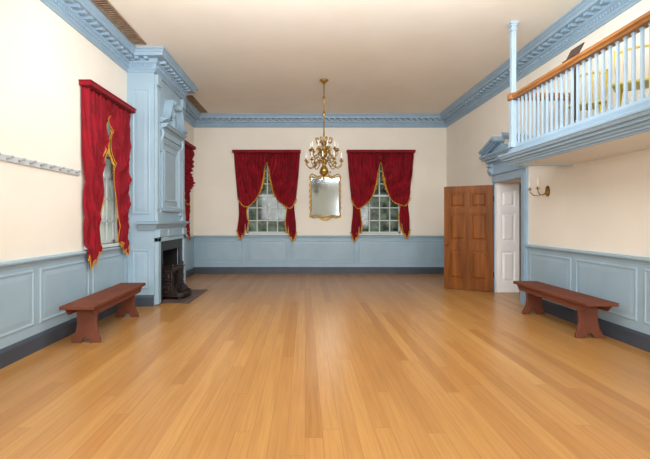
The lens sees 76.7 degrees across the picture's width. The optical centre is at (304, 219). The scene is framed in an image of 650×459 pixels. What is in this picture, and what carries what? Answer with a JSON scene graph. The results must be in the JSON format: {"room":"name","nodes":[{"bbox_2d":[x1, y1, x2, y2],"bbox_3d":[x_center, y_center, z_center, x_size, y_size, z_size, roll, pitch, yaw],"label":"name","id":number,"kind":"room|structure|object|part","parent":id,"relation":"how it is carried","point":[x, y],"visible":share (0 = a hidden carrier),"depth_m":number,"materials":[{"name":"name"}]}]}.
{"room":"ballroom","nodes":[
{"label":"ballroom","id":0,"kind":"room"},
{"bbox_2d":[0,0,193,348],"bbox_3d":[-3.309,-0.715,4.550,0.381,4.470,14.100,0,0,0],"label":"wall","id":1,"kind":"structure","parent":0,"point":[43,58],"depth_m":4.93,"materials":[{"name":"beige paint"}]},
{"bbox_2d":[0,153,80,175],"bbox_3d":[-3.102,-0.650,3.850,0.095,0.068,3.700,0,0,0],"label":"peg rail","id":2,"kind":"object","parent":1,"relation":"attached to","point":[23,161],"visible":1,"depth_m":4.80,"materials":[{"name":"paint"}]},
{"bbox_2d":[0,245,130,270],"bbox_3d":[-3.115,0.477,2.375,0.070,0.085,9.750,0,0,0],"label":"trim","id":3,"kind":"structure","parent":1,"relation":"attached to","point":[5,265],"depth_m":4.93,"materials":[{"name":"blue paint"}]},
{"bbox_2d":[0,295,153,368],"bbox_3d":[-2.910,1.423,2.375,0.480,0.195,9.750,0,0,0],"label":"baseboard","id":4,"kind":"structure","parent":1,"relation":"attached to","point":[10,354],"depth_m":4.92,"materials":[{"name":"grey paint"}]},
{"bbox_2d":[84,110,119,249],"bbox_3d":[-3.215,-0.718,6.460,0.270,2.285,1.240,0,0,0],"label":"window","id":5,"kind":"structure","parent":1,"relation":"in","point":[105,225],"depth_m":6.80,"materials":[{"name":"paint"}]},
{"bbox_3d":[-3.306,-0.690,6.460,0.028,2.140,1.000,0,0,0],"label":"pane","id":6,"kind":"part","parent":5,"relation":"part of","materials":[{"name":"glass"}]},
{"bbox_3d":[-3.263,-0.690,6.460,0.065,2.140,1.000,0,0,0],"label":"sash","id":7,"kind":"part","parent":5,"relation":"part of","materials":[{"name":"paint"}]},
{"bbox_2d":[78,79,135,269],"bbox_3d":[-3.059,-0.622,6.460,0.180,2.666,1.540,0,0,0],"label":"window curtain","id":8,"kind":"object","parent":1,"relation":"hanging from","point":[96,101],"visible":1,"depth_m":6.14,"materials":[{"name":"fabric"}]},
{"bbox_2d":[81,85,110,265],"bbox_3d":[-3.057,-0.593,6.089,0.130,2.577,0.739,0,0,0],"label":"drape","id":9,"kind":"object","parent":8,"relation":"hanging from","point":[95,102],"depth_m":5.94,"materials":[{"name":"fabric"}]},
{"bbox_2d":[108,101,131,253],"bbox_3d":[-3.059,-0.644,6.831,0.125,2.475,0.739,0,0,0],"label":"drape","id":10,"kind":"object","parent":8,"relation":"hanging from","point":[119,116],"depth_m":6.84,"materials":[{"name":"fabric"}]},
{"bbox_2d":[184,139,195,240],"bbox_3d":[-3.013,-0.694,10.150,0.272,2.522,1.760,0,0,0],"label":"window curtain","id":11,"kind":"object","parent":1,"relation":"hanging from","point":[189,154],"visible":0.31,"depth_m":10.63,"materials":[{"name":"fabric"}]},
{"bbox_2d":[184,146,194,202],"bbox_3d":[-3.004,-1.150,10.574,0.236,1.466,0.853,0,0,0],"label":"drape","id":12,"kind":"object","parent":11,"relation":"hanging from","point":[188,179],"depth_m":10.57,"materials":[{"name":"fabric"}]},
{"bbox_2d":[40,0,640,127],"bbox_3d":[0.425,-2.780,4.550,7.150,0.340,14.100,0,0,0],"label":"trim","id":13,"kind":"structure","parent":1,"relation":"attached to","point":[84,16],"depth_m":7.22,"materials":[{"name":"blue paint"}]},
{"bbox_2d":[194,128,445,266],"bbox_3d":[0.500,-0.715,11.759,8.000,4.470,0.381,0,0,0],"label":"wall","id":14,"kind":"structure","parent":0,"point":[216,204],"depth_m":11.60,"materials":[{"name":"beige paint"}]},
{"bbox_2d":[232,150,300,241],"bbox_3d":[-1.075,-0.666,11.476,1.920,2.578,0.246,0,0,0],"label":"window curtain","id":15,"kind":"object","parent":14,"relation":"attached to","point":[283,165],"visible":1,"depth_m":11.52,"materials":[{"name":"fabric"}]},
{"bbox_2d":[234,153,266,205],"bbox_3d":[-1.539,-1.132,11.465,0.934,1.503,0.214,0,0,0],"label":"drape","id":16,"kind":"object","parent":15,"relation":"hanging from","point":[249,167],"depth_m":11.52,"materials":[{"name":"fabric"}]},
{"bbox_2d":[267,153,299,207],"bbox_3d":[-0.611,-1.111,11.462,0.934,1.543,0.219,0,0,0],"label":"drape","id":17,"kind":"object","parent":15,"relation":"hanging from","point":[283,168],"depth_m":11.52,"materials":[{"name":"fabric"}]},
{"bbox_2d":[245,164,288,234],"bbox_3d":[-1.075,-0.718,11.665,1.400,2.285,0.270,0,0,0],"label":"window","id":18,"kind":"structure","parent":14,"relation":"in","point":[266,215],"depth_m":11.74,"materials":[{"name":"glass"}]},
{"bbox_2d":[186,267,443,277],"bbox_3d":[0.425,1.423,10.135,7.150,0.195,2.930,0,0,0],"label":"baseboard","id":19,"kind":"structure","parent":14,"relation":"attached to","point":[195,270],"depth_m":11.55,"materials":[{"name":"grey paint"}]},
{"bbox_2d":[186,235,443,239],"bbox_3d":[0.425,0.477,10.135,7.150,0.085,2.930,0,0,0],"label":"trim","id":20,"kind":"structure","parent":14,"relation":"attached to","point":[193,236],"depth_m":11.56,"materials":[{"name":"blue paint"}]},
{"bbox_2d":[309,171,340,220],"bbox_3d":[0.570,-0.734,11.570,0.910,1.513,0.100,0,0,0],"label":"wall mirror","id":21,"kind":"object","parent":14,"relation":"attached to","point":[324,196],"visible":0.9,"depth_m":11.59,"materials":[{"name":"gold mirror"}]},
{"bbox_2d":[346,150,415,241],"bbox_3d":[2.125,-0.663,11.473,1.920,2.584,0.252,0,0,0],"label":"window curtain","id":22,"kind":"object","parent":14,"relation":"attached to","point":[363,165],"visible":1,"depth_m":11.52,"materials":[{"name":"fabric"}]},
{"bbox_2d":[347,153,380,207],"bbox_3d":[1.661,-1.107,11.472,0.934,1.551,0.201,0,0,0],"label":"drape","id":23,"kind":"object","parent":22,"relation":"hanging from","point":[363,168],"depth_m":11.52,"materials":[{"name":"fabric"}]},
{"bbox_2d":[380,153,413,204],"bbox_3d":[2.589,-1.143,11.460,0.934,1.479,0.225,0,0,0],"label":"drape","id":24,"kind":"object","parent":22,"relation":"hanging from","point":[397,168],"depth_m":11.52,"materials":[{"name":"fabric"}]},
{"bbox_2d":[359,164,402,234],"bbox_3d":[2.125,-0.718,11.665,1.400,2.285,0.270,0,0,0],"label":"window","id":25,"kind":"structure","parent":14,"relation":"in","point":[379,215],"depth_m":11.74,"materials":[{"name":"glass"}]},
{"bbox_2d":[0,274,649,458],"bbox_3d":[0.875,1.570,4.600,9.050,0.100,14.800,0,0,0],"label":"floor","id":26,"kind":"structure","parent":0,"point":[256,366],"depth_m":3.83,"materials":[{"name":"brown wood"}]},
{"bbox_2d":[59,283,145,342],"bbox_3d":[-2.750,1.270,5.760,0.400,0.500,1.840,0,0,-3],"label":"bench","id":27,"kind":"object","parent":26,"relation":"on","point":[88,308],"visible":1,"depth_m":5.17,"materials":[{"name":"paint"}]},
{"bbox_3d":[-2.716,1.292,5.116,0.349,0.455,0.089,0,0,-3],"label":"leg","id":28,"kind":"part","parent":27,"relation":"part of","materials":[{"name":"paint"}]},
{"bbox_3d":[-2.750,1.042,5.760,0.400,0.045,1.840,0,0,-3],"label":"seat","id":29,"kind":"part","parent":27,"relation":"part of","materials":[{"name":"paint"}]},
{"bbox_3d":[-2.784,1.292,6.404,0.349,0.455,0.089,0,0,-3],"label":"leg","id":30,"kind":"part","parent":27,"relation":"part of","materials":[{"name":"paint"}]},
{"bbox_2d":[127,72,207,305],"bbox_3d":[-2.630,-0.715,8.040,1.040,4.470,1.860,0,0,0],"label":"fireplace","id":31,"kind":"object","parent":26,"relation":"on","point":[157,223],"visible":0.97,"depth_m":7.27,"materials":[{"name":"blue paint"}]},
{"bbox_3d":[-2.900,-0.555,7.245,0.320,3.550,0.011,0,0,0],"label":"panel","id":32,"kind":"part","parent":31,"relation":"part of","materials":[{"name":"blue paint"}]},
{"bbox_2d":[136,221,188,229],"bbox_3d":[-2.730,0.100,8.040,0.400,0.160,1.860,0,0,0],"label":"mantel shelf","id":33,"kind":"object","parent":31,"relation":"attached to","point":[141,225],"depth_m":7.40,"materials":[{"name":"blue paint"}]},
{"bbox_3d":[-2.625,0.830,8.110,0.090,1.340,1.720,0,0,0],"label":"mantel frame","id":34,"kind":"part","parent":31,"relation":"part of","materials":[{"name":"blue paint"}]},
{"bbox_3d":[-2.645,-0.810,8.110,0.050,1.460,1.300,0,0,0],"label":"overmantel frame","id":35,"kind":"part","parent":31,"relation":"part of","materials":[{"name":"blue paint"}]},
{"bbox_2d":[163,261,191,299],"bbox_3d":[-2.545,1.167,8.070,0.590,0.681,0.719,0,0,0],"label":"stove","id":36,"kind":"object","parent":31,"relation":"on","point":[174,285],"visible":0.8,"depth_m":7.82,"materials":[{"name":"black metal"}]},
{"bbox_3d":[-2.611,1.180,7.753,0.444,0.497,0.033,0,0,7],"label":"plate","id":37,"kind":"part","parent":36,"relation":"part of","materials":[{"name":"metal"}]},
{"bbox_3d":[-2.640,0.962,8.070,0.400,0.100,0.719,0,0,0],"label":"plate","id":38,"kind":"part","parent":36,"relation":"part of","materials":[{"name":"metal"}]},
{"bbox_3d":[-2.540,1.443,8.070,0.580,0.030,0.699,0,0,0],"label":"plate","id":39,"kind":"part","parent":36,"relation":"part of","materials":[{"name":"metal"}]},
{"bbox_3d":[-2.611,1.180,8.387,0.444,0.497,0.033,0,0,-7],"label":"plate","id":40,"kind":"part","parent":36,"relation":"part of","materials":[{"name":"metal"}]},
{"bbox_2d":[513,281,618,337],"bbox_3d":[3.670,1.270,5.950,0.400,0.500,1.840,0,0,1],"label":"bench","id":41,"kind":"object","parent":26,"relation":"on","point":[586,306],"visible":1,"depth_m":5.44,"materials":[{"name":"paint"}]},
{"bbox_3d":[3.681,1.292,6.595,0.349,0.455,0.089,0,0,1],"label":"leg","id":42,"kind":"part","parent":41,"relation":"part of","materials":[{"name":"paint"}]},
{"bbox_3d":[3.670,1.042,5.950,0.400,0.045,1.840,0,0,1],"label":"seat","id":43,"kind":"part","parent":41,"relation":"part of","materials":[{"name":"paint"}]},
{"bbox_3d":[3.659,1.292,5.305,0.349,0.455,0.089,0,0,1],"label":"leg","id":44,"kind":"part","parent":41,"relation":"part of","materials":[{"name":"paint"}]},
{"bbox_2d":[108,0,581,112],"bbox_3d":[0.925,-3.000,4.600,8.950,0.100,14.800,0,0,0],"label":"ceiling","id":45,"kind":"structure","parent":0,"point":[241,56],"depth_m":6.89,"materials":[{"name":"beige paint"}]},
{"bbox_2d":[91,0,145,44],"bbox_3d":[-2.750,-2.940,5.875,0.200,0.020,1.950,0,0,0],"label":"ceiling vent","id":46,"kind":"object","parent":45,"relation":"in","point":[105,6],"visible":1,"depth_m":6.05,"materials":[{"name":"brown wood"}]},
{"bbox_2d":[186,95,207,112],"bbox_3d":[-2.755,-2.940,10.450,0.190,0.020,1.500,0,0,0],"label":"ceiling vent","id":47,"kind":"object","parent":45,"relation":"in","point":[191,98],"visible":0.94,"depth_m":10.34,"materials":[{"name":"brown wood"}]},
{"bbox_2d":[304,78,343,178],"bbox_3d":[0.400,-1.905,8.640,0.845,2.090,0.855,0,0,0],"label":"chandelier","id":48,"kind":"object","parent":45,"relation":"hanging from","point":[321,152],"visible":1,"depth_m":8.59,"materials":[{"name":"gold metal"}]},
{"bbox_3d":[0.178,-1.204,8.581,0.400,0.224,0.124,0,0,0],"label":"arm","id":49,"kind":"part","parent":48,"relation":"part of","materials":[{"name":"gold metal"}]},
{"bbox_3d":[0.252,-1.204,8.469,0.405,0.224,0.087,0,0,-45],"label":"arm","id":50,"kind":"part","parent":48,"relation":"part of","materials":[{"name":"gold metal"}]},
{"bbox_3d":[0.400,-1.335,8.640,0.182,0.950,0.182,0,0,0],"label":"stem","id":51,"kind":"part","parent":48,"relation":"part of","materials":[{"name":"gold metal"}]},
{"bbox_3d":[0.400,-2.300,8.640,0.068,1.180,0.065,0,0,0],"label":"rod","id":52,"kind":"part","parent":48,"relation":"part of","materials":[{"name":"gold metal"}]},
{"bbox_3d":[0.521,-1.204,8.440,0.227,0.224,0.361,0,0,0],"label":"arm","id":53,"kind":"part","parent":48,"relation":"part of","materials":[{"name":"gold metal"}]},
{"bbox_3d":[0.601,-1.204,8.531,0.404,0.224,0.088,0,0,19],"label":"arm","id":54,"kind":"part","parent":48,"relation":"part of","materials":[{"name":"gold metal"}]},
{"bbox_2d":[520,183,520,280],"bbox_3d":[4.900,0.120,7.950,0.800,2.800,3.300,0,0,0],"label":"wall","id":55,"kind":"structure","parent":0,"point":[520,183],"depth_m":9.50,"materials":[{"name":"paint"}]},
{"bbox_2d":[446,0,649,334],"bbox_3d":[4.234,-0.715,4.550,0.531,4.470,14.100,0,0,0],"label":"wall","id":56,"kind":"structure","parent":0,"point":[600,205],"depth_m":5.80,"materials":[{"name":"beige paint"}]},
{"bbox_2d":[444,185,493,291],"bbox_3d":[3.546,0.387,8.884,1.020,2.250,0.216,0,0,31],"label":"door","id":57,"kind":"structure","parent":56,"relation":"in","point":[468,210],"depth_m":8.86,"materials":[{"name":"brown wood"}]},
{"bbox_2d":[478,132,531,304],"bbox_3d":[3.880,-0.080,8.050,0.240,3.200,1.680,0,0,0],"label":"trim","id":58,"kind":"structure","parent":56,"relation":"attached to","point":[500,171],"depth_m":7.92,"materials":[{"name":"blue paint"}]},
{"bbox_2d":[496,185,518,292],"bbox_3d":[4.235,0.387,8.570,0.460,2.250,0.050,0,0,0],"label":"door","id":59,"kind":"structure","parent":56,"relation":"in","point":[507,196],"depth_m":8.55,"materials":[{"name":"white paint"}]},
{"bbox_2d":[528,177,549,196],"bbox_3d":[3.864,-0.540,6.750,0.272,0.311,0.304,0,0,0],"label":"wall sconce","id":60,"kind":"object","parent":56,"relation":"attached to","point":[547,189],"visible":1,"depth_m":6.74,"materials":[{"name":"gold metal"}]},
{"bbox_3d":[3.982,-0.475,6.750,0.036,0.180,0.120,0,0,0],"label":"plate","id":61,"kind":"part","parent":60,"relation":"part of","materials":[{"name":"gold metal"}]},
{"bbox_2d":[498,11,649,165],"bbox_3d":[3.478,-1.877,3.643,1.045,2.145,5.285,0,0,0],"label":"gallery","id":62,"kind":"object","parent":56,"relation":"attached to","point":[624,129],"visible":1,"depth_m":4.69,"materials":[{"name":"blue paint"}]},
{"bbox_3d":[3.110,-2.015,6.130,0.120,1.870,0.120,0,0,0],"label":"post","id":63,"kind":"part","parent":62,"relation":"part of","materials":[{"name":"blue paint"}]},
{"bbox_2d":[562,42,584,122],"bbox_3d":[3.311,-1.598,5.037,0.194,1.084,0.273,0,0,0],"label":"music stand","id":64,"kind":"object","parent":62,"relation":"on","point":[576,50],"visible":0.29,"depth_m":5.01,"materials":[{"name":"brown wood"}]},
{"bbox_3d":[3.515,-1.841,3.605,0.970,0.102,5.210,0,0,0],"label":"handrail","id":65,"kind":"part","parent":62,"relation":"part of","materials":[{"name":"brown wood"}]},
{"bbox_3d":[3.555,-1.100,3.565,0.890,0.040,5.130,0,0,0],"label":"rail","id":66,"kind":"part","parent":62,"relation":"part of","materials":[{"name":"blue paint"}]},
{"bbox_2d":[568,69,607,113],"bbox_3d":[3.653,-1.504,5.296,0.412,0.910,0.402,0,0,38],"label":"spindle chair","id":67,"kind":"object","parent":62,"relation":"on","point":[599,72],"visible":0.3,"depth_m":5.30,"materials":[{"name":"yellow paint"}]},
{"bbox_3d":[3.640,-1.468,5.280,0.409,0.025,0.360,0,0,38],"label":"seat","id":68,"kind":"part","parent":67,"relation":"part of","materials":[{"name":"yellow paint"}]},
{"bbox_2d":[612,44,648,105],"bbox_3d":[3.614,-1.504,4.476,0.412,0.910,0.402,0,0,40],"label":"spindle chair","id":69,"kind":"object","parent":62,"relation":"on","point":[646,79],"visible":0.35,"depth_m":4.52,"materials":[{"name":"yellow paint"}]},
{"bbox_3d":[3.600,-1.468,4.460,0.409,0.025,0.360,0,0,40],"label":"seat","id":70,"kind":"part","parent":69,"relation":"part of","materials":[{"name":"yellow paint"}]},
{"bbox_3d":[3.731,-1.928,4.615,0.397,0.062,0.038,0,0,40],"label":"crest rail","id":71,"kind":"part","parent":69,"relation":"part of","materials":[{"name":"yellow paint"}]},
{"bbox_2d":[525,244,649,264],"bbox_3d":[3.965,0.477,2.420,0.070,0.085,9.840,0,0,0],"label":"trim","id":72,"kind":"structure","parent":56,"relation":"attached to","point":[601,255],"depth_m":5.59,"materials":[{"name":"blue paint"}]},
{"bbox_2d":[542,299,649,352],"bbox_3d":[3.975,1.423,2.420,0.050,0.195,9.840,0,0,0],"label":"baseboard","id":73,"kind":"structure","parent":56,"relation":"attached to","point":[640,340],"depth_m":5.28,"materials":[{"name":"grey paint"}]}
]}

